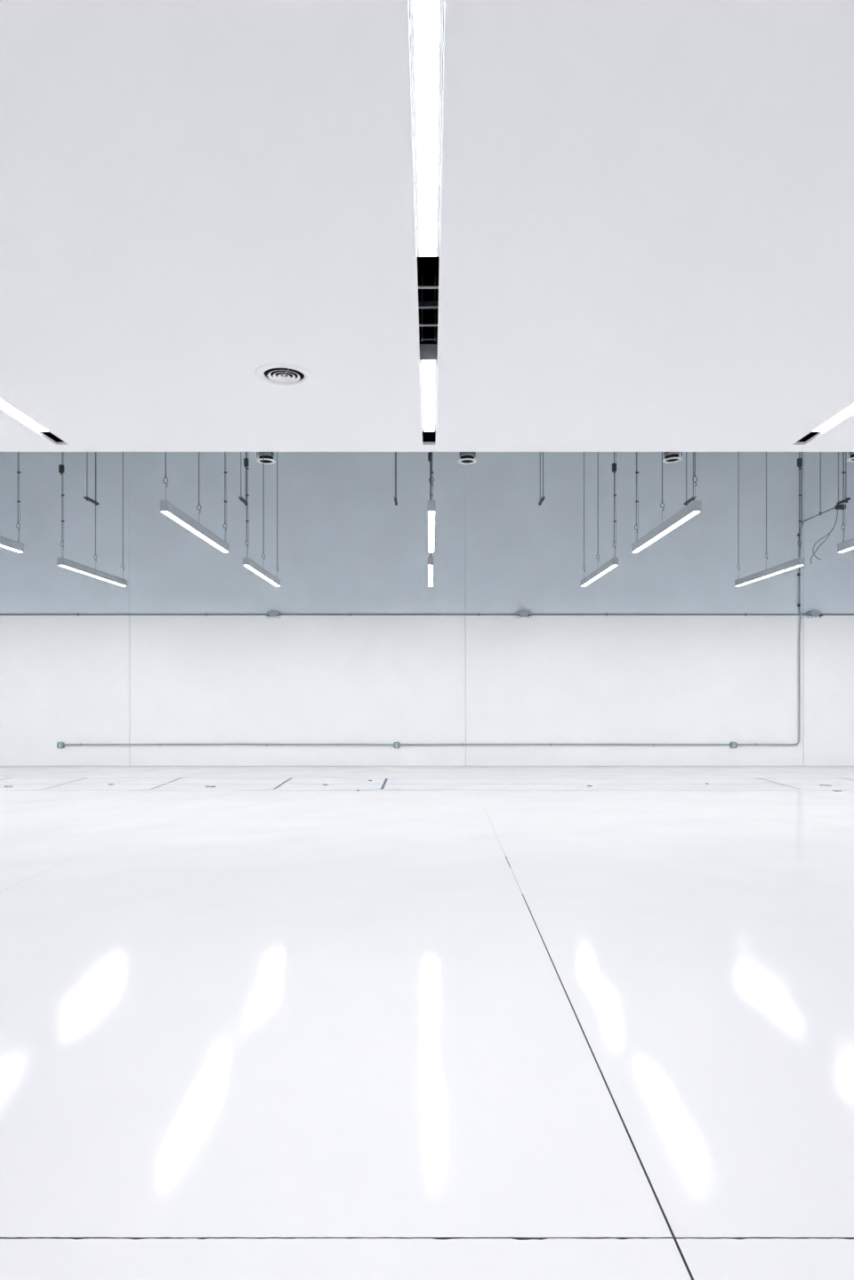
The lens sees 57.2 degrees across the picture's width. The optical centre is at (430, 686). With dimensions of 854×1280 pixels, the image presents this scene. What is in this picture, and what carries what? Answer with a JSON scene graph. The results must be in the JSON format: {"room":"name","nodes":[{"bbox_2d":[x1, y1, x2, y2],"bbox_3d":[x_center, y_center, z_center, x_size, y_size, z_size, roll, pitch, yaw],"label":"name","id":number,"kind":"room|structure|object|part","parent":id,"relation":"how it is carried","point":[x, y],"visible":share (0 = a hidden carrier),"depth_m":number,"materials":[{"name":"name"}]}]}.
{"room":"empty showroom","nodes":[
{"label":"empty showroom","id":0,"kind":"room"},
{"bbox_2d":[0,766,853,1279],"bbox_3d":[0.000,1.506,5.735,17.500,0.012,17.870,0,0,0],"label":"floor","id":1,"kind":"structure","parent":0,"point":[245,1034],"depth_m":3.49,"materials":[{"name":"white"}]},
{"bbox_2d":[151,777,183,788],"bbox_3d":[-4.090,1.499,12.170,0.035,0.001,1.500,0,0,0],"label":"tape","id":2,"kind":"object","parent":1,"relation":"on","point":[181,777],"visible":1,"depth_m":12.15,"materials":[{"name":"white plastic"}]},
{"bbox_2d":[273,777,292,788],"bbox_3d":[-2.290,1.499,12.170,0.039,0.001,1.500,0,0,0],"label":"tape","id":3,"kind":"object","parent":1,"relation":"on","point":[290,777],"visible":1,"depth_m":12.15,"materials":[{"name":"white plastic"}]},
{"bbox_2d":[380,778,387,788],"bbox_3d":[-0.715,1.499,12.130,0.045,0.001,1.340,0,0,0],"label":"tape","id":4,"kind":"object","parent":1,"relation":"on","point":[386,779],"visible":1,"depth_m":12.04,"materials":[{"name":"white plastic"}]},
{"bbox_2d":[0,788,853,789],"bbox_3d":[0.000,1.499,11.390,17.300,0.001,0.063,0,0,0],"label":"tape","id":5,"kind":"object","parent":1,"relation":"on","point":[0,789],"visible":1,"depth_m":11.42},
{"bbox_2d":[756,777,797,788],"bbox_3d":[5.390,1.499,12.160,0.033,0.001,1.480,0,0,0],"label":"tape","id":6,"kind":"object","parent":1,"relation":"on","point":[757,777],"visible":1,"depth_m":12.15,"materials":[{"name":"white plastic"}]},
{"bbox_2d":[0,0,853,451],"bbox_3d":[0.000,-1.690,1.200,17.500,0.020,8.800,0,0,0],"label":"ceiling","id":7,"kind":"structure","parent":0,"point":[647,227],"depth_m":2.85,"materials":[{"name":"white paint"}]},
{"bbox_2d":[0,398,48,431],"bbox_3d":[-2.555,-1.907,4.620,0.086,0.430,1.174,0,0,0],"label":"recessed light","id":8,"kind":"object","parent":7,"relation":"in","point":[3,404],"visible":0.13,"depth_m":4.91,"materials":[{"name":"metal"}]},
{"bbox_2d":[254,362,313,386],"bbox_3d":[-0.790,-1.826,4.224,0.316,0.308,0.316,0,0,0],"label":"ceiling vent","id":9,"kind":"object","parent":7,"relation":"in","point":[280,374],"visible":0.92,"depth_m":4.25,"materials":[{"name":"white metal"}]},
{"bbox_2d":[409,0,443,257],"bbox_3d":[-0.010,-1.907,1.690,0.086,0.430,2.814,0,0,0],"label":"recessed light","id":10,"kind":"object","parent":7,"relation":"in","point":[426,16],"visible":1,"depth_m":2.31,"materials":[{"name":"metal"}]},
{"bbox_2d":[418,301,438,308],"bbox_3d":[0.000,-1.788,3.665,1.200,0.025,0.020,0,0,0],"label":"crossbar","id":11,"kind":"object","parent":7,"relation":"attached to","point":[421,304],"depth_m":3.65,"materials":[{"name":"grey metal"}]},
{"bbox_2d":[418,286,438,289],"bbox_3d":[0.000,-1.750,3.430,1.000,0.011,0.011,0,0,0],"label":"crossbar","id":12,"kind":"object","parent":7,"relation":"attached to","point":[419,287],"depth_m":3.43,"materials":[{"name":"white metal"}]},
{"bbox_2d":[418,323,437,326],"bbox_3d":[0.000,-1.760,3.810,1.000,0.010,0.010,0,0,0],"label":"crossbar","id":13,"kind":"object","parent":7,"relation":"attached to","point":[420,325],"depth_m":3.81,"materials":[{"name":"white metal"}]},
{"bbox_2d":[419,274,436,431],"bbox_3d":[-0.010,-1.907,4.620,0.086,0.430,1.174,0,0,0],"label":"recessed light","id":14,"kind":"object","parent":7,"relation":"in","point":[428,352],"visible":0.96,"depth_m":4.35,"materials":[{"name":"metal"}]},
{"bbox_2d":[422,360,434,431],"bbox_3d":[-0.010,-1.696,4.620,0.064,0.005,1.132,0,0,0],"label":"diffuser","id":15,"kind":"object","parent":14,"relation":"attached to","point":[428,366],"depth_m":4.55,"materials":[{"name":"white plastic"}]},
{"bbox_2d":[813,403,853,431],"bbox_3d":[2.555,-1.907,4.620,0.086,0.430,1.174,0,0,0],"label":"recessed light","id":16,"kind":"object","parent":7,"relation":"in","point":[850,408],"visible":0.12,"depth_m":4.95,"materials":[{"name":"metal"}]},
{"bbox_2d":[0,451,853,765],"bbox_3d":[0.000,-1.750,14.676,17.500,6.500,0.012,0,0,0],"label":"wall","id":17,"kind":"structure","parent":0,"point":[345,546],"depth_m":14.67,"materials":[{"name":"white paint"}]},
{"bbox_2d":[56,741,64,748],"bbox_3d":[-6.916,1.092,14.638,0.116,0.116,0.062,0,0,0],"label":"outlet box","id":18,"kind":"object","parent":17,"relation":"attached to","point":[60,744],"visible":1,"depth_m":14.62,"materials":[{"name":"grey"}]},
{"bbox_2d":[265,610,280,618],"bbox_3d":[-2.930,-1.352,14.589,0.280,0.152,0.159,0,0,0],"label":"emergency light","id":19,"kind":"object","parent":17,"relation":"attached to","point":[271,613],"visible":1,"depth_m":14.56,"materials":[{"name":"grey plastic"}]},
{"bbox_2d":[393,741,400,748],"bbox_3d":[-0.632,1.092,14.638,0.116,0.116,0.062,0,0,0],"label":"outlet box","id":20,"kind":"object","parent":17,"relation":"attached to","point":[396,744],"visible":1,"depth_m":14.62,"materials":[{"name":"grey metal"}]},
{"bbox_2d":[0,765,853,766],"bbox_3d":[0.000,1.491,14.667,17.500,0.018,0.006,0,0,0],"label":"baseboard","id":21,"kind":"structure","parent":17,"relation":"attached to","point":[0,766],"depth_m":14.67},
{"bbox_2d":[0,613,853,615],"bbox_3d":[0.000,-1.350,14.652,17.460,0.044,0.033,0,0,0],"label":"conduit","id":22,"kind":"object","parent":17,"relation":"attached to","point":[0,614],"visible":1,"depth_m":14.64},
{"bbox_2d":[64,451,802,745],"bbox_3d":[0.049,-1.938,14.647,13.811,6.085,0.044,0,0,0],"label":"conduit","id":23,"kind":"object","parent":17,"relation":"attached to","point":[799,573],"visible":0.98,"depth_m":14.64,"materials":[{"name":"grey metal"}]},
{"bbox_2d":[516,610,531,618],"bbox_3d":[1.740,-1.352,14.589,0.280,0.152,0.159,0,0,0],"label":"emergency light","id":24,"kind":"object","parent":17,"relation":"attached to","point":[522,613],"visible":1,"depth_m":14.56,"materials":[{"name":"grey plastic"}]},
{"bbox_2d":[730,741,737,748],"bbox_3d":[5.668,1.092,14.638,0.116,0.116,0.062,0,0,0],"label":"outlet box","id":25,"kind":"object","parent":17,"relation":"attached to","point":[733,744],"visible":1,"depth_m":14.62,"materials":[{"name":"grey metal"}]},
{"bbox_2d":[805,610,823,618],"bbox_3d":[7.157,-1.352,14.589,0.280,0.152,0.159,0,0,0],"label":"emergency light","id":26,"kind":"object","parent":17,"relation":"attached to","point":[810,614],"visible":1,"depth_m":14.56,"materials":[{"name":"grey plastic"}]},
{"bbox_2d":[40,0,820,442],"bbox_3d":[0.000,-3.350,5.570,17.500,3.300,0.020,0,0,0],"label":"ceiling recess","id":27,"kind":"structure","parent":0,"point":[428,267],"depth_m":5.56,"materials":[{"name":"black"}]},
{"bbox_3d":[0.000,-5.050,10.125,17.500,0.100,9.090,0,0,0],"label":"ceiling","id":28,"kind":"structure","parent":0,"visible":0},
{"bbox_2d":[0,451,24,552],"bbox_3d":[-5.120,-3.340,8.640,0.077,3.321,2.280,0,0,0],"label":"pendant light","id":29,"kind":"object","parent":28,"relation":"hanging from","point":[5,543],"visible":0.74,"depth_m":9.69,"materials":[{"name":"metal"}]},
{"bbox_2d":[0,544,22,552],"bbox_3d":[-5.120,-1.683,8.640,0.056,0.005,2.272,0,0,0],"label":"diffuser","id":30,"kind":"object","parent":29,"relation":"attached to","point":[12,547],"depth_m":9.55,"materials":[{"name":"white plastic"}]},
{"bbox_3d":[-5.104,-3.392,9.720,0.023,3.215,0.007,0,0,0],"label":"power cord","id":31,"kind":"part","parent":29,"relation":"part of","materials":[{"name":"grey plastic"}]},
{"bbox_2d":[83,451,98,505],"bbox_3d":[-5.660,-4.034,13.075,0.042,1.932,0.490,0,0,0],"label":"strut","id":32,"kind":"object","parent":28,"relation":"hanging from","point":[87,498],"visible":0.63,"depth_m":12.89,"materials":[{"name":"grey metal"}]},
{"bbox_3d":[-5.660,-4.035,12.900,0.014,1.930,0.014,0,0,-23],"label":"rod","id":33,"kind":"part","parent":32,"relation":"part of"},
{"bbox_2d":[56,451,127,586],"bbox_3d":[-5.120,-3.340,11.960,0.077,3.321,2.280,0,0,0],"label":"pendant light","id":34,"kind":"object","parent":28,"relation":"hanging from","point":[63,562],"visible":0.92,"depth_m":11.78,"materials":[{"name":"metal"}]},
{"bbox_3d":[-5.104,-3.392,10.880,0.023,3.215,0.007,0,0,0],"label":"power cord","id":35,"kind":"part","parent":34,"relation":"part of","materials":[{"name":"grey plastic"}]},
{"bbox_2d":[58,564,124,586],"bbox_3d":[-5.120,-1.683,11.960,0.056,0.005,2.272,0,0,0],"label":"diffuser","id":36,"kind":"object","parent":34,"relation":"attached to","point":[70,567],"depth_m":11.85,"materials":[{"name":"white plastic"}]},
{"bbox_2d":[160,451,229,552],"bbox_3d":[-2.555,-3.340,8.640,0.077,3.321,2.280,0,0,0],"label":"pendant light","id":37,"kind":"object","parent":28,"relation":"hanging from","point":[166,508],"visible":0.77,"depth_m":8.52,"materials":[{"name":"metal"}]},
{"bbox_2d":[161,511,227,552],"bbox_3d":[-2.555,-1.683,8.640,0.056,0.005,2.272,0,0,0],"label":"diffuser","id":38,"kind":"object","parent":37,"relation":"attached to","point":[173,515],"depth_m":8.47,"materials":[{"name":"white plastic"}]},
{"bbox_3d":[-2.538,-3.392,9.720,0.023,3.215,0.007,0,0,0],"label":"power cord","id":39,"kind":"part","parent":37,"relation":"part of","materials":[{"name":"grey plastic"}]},
{"bbox_2d":[238,451,246,505],"bbox_3d":[-3.125,-4.034,13.075,0.042,1.932,0.490,0,0,0],"label":"strut","id":40,"kind":"object","parent":28,"relation":"hanging from","point":[241,498],"visible":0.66,"depth_m":12.92,"materials":[{"name":"grey metal"}]},
{"bbox_3d":[-3.125,-4.035,12.900,0.014,1.930,0.014,0,0,23],"label":"rod","id":41,"kind":"part","parent":40,"relation":"part of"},
{"bbox_3d":[-3.125,-4.035,13.240,0.014,1.930,0.014,0,0,-23],"label":"rod","id":42,"kind":"part","parent":40,"relation":"part of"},
{"bbox_2d":[242,451,280,586],"bbox_3d":[-2.555,-3.340,11.960,0.077,3.321,2.280,0,0,0],"label":"pendant light","id":43,"kind":"object","parent":28,"relation":"hanging from","point":[247,562],"visible":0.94,"depth_m":11.69,"materials":[{"name":"metal"}]},
{"bbox_3d":[-2.538,-3.392,10.880,0.023,3.215,0.007,0,0,0],"label":"power cord","id":44,"kind":"part","parent":43,"relation":"part of","materials":[{"name":"grey plastic"}]},
{"bbox_2d":[243,564,278,586],"bbox_3d":[-2.555,-1.683,11.960,0.056,0.005,2.272,0,0,0],"label":"diffuser","id":45,"kind":"object","parent":43,"relation":"attached to","point":[253,568],"depth_m":11.81,"materials":[{"name":"white plastic"}]},
{"bbox_2d":[256,451,275,464],"bbox_3d":[-2.730,-4.352,13.000,0.316,1.242,0.316,0,0,0],"label":"ceiling vent","id":46,"kind":"object","parent":28,"relation":"in","point":[268,455],"visible":0.22,"depth_m":12.92,"materials":[{"name":"white metal"}]},
{"bbox_2d":[394,451,397,505],"bbox_3d":[-0.580,-4.034,13.075,0.042,1.932,0.490,0,0,0],"label":"strut","id":47,"kind":"object","parent":28,"relation":"hanging from","point":[395,498],"visible":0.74,"depth_m":13.04,"materials":[{"name":"grey metal"}]},
{"bbox_3d":[-0.580,-4.035,12.900,0.014,1.930,0.014,0,0,23],"label":"rod","id":48,"kind":"part","parent":47,"relation":"part of","materials":[{"name":"grey metal"}]},
{"bbox_3d":[-0.580,-4.035,13.240,0.014,1.930,0.014,0,0,-23],"label":"rod","id":49,"kind":"part","parent":47,"relation":"part of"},
{"bbox_2d":[427,451,432,500],"label":"cable","id":50,"kind":"object","parent":28,"relation":"hanging from","point":[429,454],"depth_m":10.87,"materials":[{"name":"metal"}]},
{"bbox_2d":[427,553,433,586],"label":"pendant light","id":51,"kind":"object","parent":28,"relation":"hanging from","point":[430,571],"depth_m":11.51,"materials":[{"name":"metal"}]},
{"bbox_2d":[428,564,432,586],"bbox_3d":[0.000,-1.683,11.960,0.056,0.005,2.272,0,0,0],"label":"diffuser","id":52,"kind":"object","parent":51,"relation":"attached to","point":[430,566],"depth_m":11.83,"materials":[{"name":"white plastic"}]},
{"bbox_2d":[427,451,435,552],"bbox_3d":[0.010,-3.340,8.640,0.077,3.321,2.280,0,0,0],"label":"pendant light","id":53,"kind":"object","parent":28,"relation":"hanging from","point":[431,504],"visible":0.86,"depth_m":8.06,"materials":[{"name":"metal"}]},
{"bbox_2d":[428,511,434,552],"bbox_3d":[0.010,-1.683,8.640,0.056,0.005,2.272,0,0,0],"label":"diffuser","id":54,"kind":"object","parent":53,"relation":"attached to","point":[430,513],"depth_m":8.50,"materials":[{"name":"white plastic"}]},
{"bbox_2d":[458,451,476,464],"bbox_3d":[0.610,-4.352,13.000,0.316,1.242,0.316,0,0,0],"label":"ceiling vent","id":55,"kind":"object","parent":28,"relation":"in","point":[466,457],"visible":0.2,"depth_m":12.91,"materials":[{"name":"white metal"}]},
{"bbox_2d":[538,451,545,505],"bbox_3d":[1.855,-4.034,13.075,0.042,1.932,0.490,0,0,0],"label":"strut","id":56,"kind":"object","parent":28,"relation":"hanging from","point":[542,499],"visible":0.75,"depth_m":13.05,"materials":[{"name":"grey metal"}]},
{"bbox_3d":[1.855,-4.035,13.240,0.014,1.930,0.014,0,0,23],"label":"rod","id":57,"kind":"part","parent":56,"relation":"part of","materials":[{"name":"grey metal"}]},
{"bbox_3d":[1.855,-4.035,12.900,0.014,1.930,0.014,0,0,23],"label":"rod","id":58,"kind":"part","parent":56,"relation":"part of","materials":[{"name":"grey metal"}]},
{"bbox_2d":[580,451,618,586],"bbox_3d":[2.555,-3.340,11.960,0.077,3.321,2.280,0,0,0],"label":"pendant light","id":59,"kind":"object","parent":28,"relation":"hanging from","point":[613,562],"visible":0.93,"depth_m":11.69,"materials":[{"name":"metal"}]},
{"bbox_2d":[582,564,617,586],"bbox_3d":[2.555,-1.683,11.960,0.056,0.005,2.272,0,0,0],"label":"diffuser","id":60,"kind":"object","parent":59,"relation":"attached to","point":[607,568],"depth_m":11.81,"materials":[{"name":"white plastic"}]},
{"bbox_3d":[2.571,-3.392,10.880,0.023,3.215,0.007,0,0,0],"label":"power cord","id":61,"kind":"part","parent":59,"relation":"part of","materials":[{"name":"grey plastic"}]},
{"bbox_2d":[631,451,700,552],"bbox_3d":[2.555,-3.340,8.640,0.077,3.321,2.280,0,0,0],"label":"pendant light","id":62,"kind":"object","parent":28,"relation":"hanging from","point":[693,508],"visible":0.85,"depth_m":8.54,"materials":[{"name":"metal"}]},
{"bbox_3d":[2.571,-3.392,9.720,0.023,3.215,0.007,0,0,0],"label":"power cord","id":63,"kind":"part","parent":62,"relation":"part of","materials":[{"name":"grey plastic"}]},
{"bbox_2d":[633,511,699,552],"bbox_3d":[2.555,-1.683,8.640,0.056,0.005,2.272,0,0,0],"label":"diffuser","id":64,"kind":"object","parent":62,"relation":"attached to","point":[687,515],"depth_m":8.47,"materials":[{"name":"white plastic"}]},
{"bbox_2d":[662,451,682,463],"bbox_3d":[3.995,-4.371,12.996,0.347,1.254,0.316,0,0,-15],"label":"ceiling vent","id":65,"kind":"object","parent":28,"relation":"in","point":[670,457],"visible":0.24,"depth_m":12.92,"materials":[{"name":"white metal"}]},
{"bbox_2d":[684,451,694,505],"bbox_3d":[4.330,-4.034,13.075,0.042,1.932,0.490,0,0,0],"label":"strut","id":66,"kind":"object","parent":28,"relation":"hanging from","point":[692,498],"visible":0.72,"depth_m":13.11,"materials":[{"name":"grey metal"}]},
{"bbox_3d":[4.330,-4.035,13.240,0.014,1.930,0.014,0,0,23],"label":"rod","id":67,"kind":"part","parent":66,"relation":"part of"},
{"bbox_3d":[4.330,-4.035,12.900,0.014,1.930,0.014,0,0,23],"label":"rod","id":68,"kind":"part","parent":66,"relation":"part of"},
{"bbox_2d":[734,451,804,586],"bbox_3d":[5.130,-3.340,11.960,0.077,3.321,2.280,0,0,0],"label":"pendant light","id":69,"kind":"object","parent":28,"relation":"hanging from","point":[798,562],"visible":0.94,"depth_m":11.56,"materials":[{"name":"metal"}]},
{"bbox_2d":[737,564,803,586],"bbox_3d":[5.130,-1.683,11.960,0.056,0.005,2.272,0,0,0],"label":"diffuser","id":70,"kind":"object","parent":69,"relation":"attached to","point":[790,567],"depth_m":11.84,"materials":[{"name":"white plastic"}]},
{"bbox_3d":[5.146,-3.392,10.880,0.023,3.215,0.007,0,0,0],"label":"power cord","id":71,"kind":"part","parent":69,"relation":"part of","materials":[{"name":"grey plastic"}]},
{"bbox_2d":[801,451,850,563],"bbox_3d":[6.731,-3.542,13.818,0.578,2.916,1.677,0,0,0],"label":"conduit","id":72,"kind":"object","parent":28,"relation":"hanging from","point":[838,506],"visible":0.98,"depth_m":13.27,"materials":[{"name":"grey"}]},
{"bbox_3d":[6.950,-4.040,13.960,0.016,1.920,0.016,0,0,22],"label":"rod","id":73,"kind":"part","parent":72,"relation":"part of","materials":[{"name":"grey metal"}]},
{"bbox_3d":[6.950,-4.040,13.340,0.016,1.920,0.016,0,0,22],"label":"rod","id":74,"kind":"part","parent":72,"relation":"part of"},
{"bbox_3d":[6.950,-4.040,13.100,0.016,1.920,0.016,0,0,-22],"label":"rod","id":75,"kind":"part","parent":72,"relation":"part of","materials":[{"name":"grey metal"}]},
{"bbox_2d":[837,451,853,552],"bbox_3d":[5.120,-3.340,8.640,0.077,3.321,2.280,0,0,0],"label":"pendant light","id":76,"kind":"object","parent":28,"relation":"hanging from","point":[847,545],"visible":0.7,"depth_m":9.72,"materials":[{"name":"metal"}]},
{"bbox_3d":[5.136,-3.392,9.720,0.023,3.215,0.007,0,0,0],"label":"power cord","id":77,"kind":"part","parent":76,"relation":"part of","materials":[{"name":"grey plastic"}]},
{"bbox_2d":[846,451,853,461],"bbox_3d":[6.811,-4.309,12.496,0.354,1.374,0.315,0,0,-11],"label":"ceiling vent","id":78,"kind":"object","parent":28,"relation":"in","point":[851,454],"visible":0.16,"depth_m":12.49,"materials":[{"name":"white metal"}]}
]}

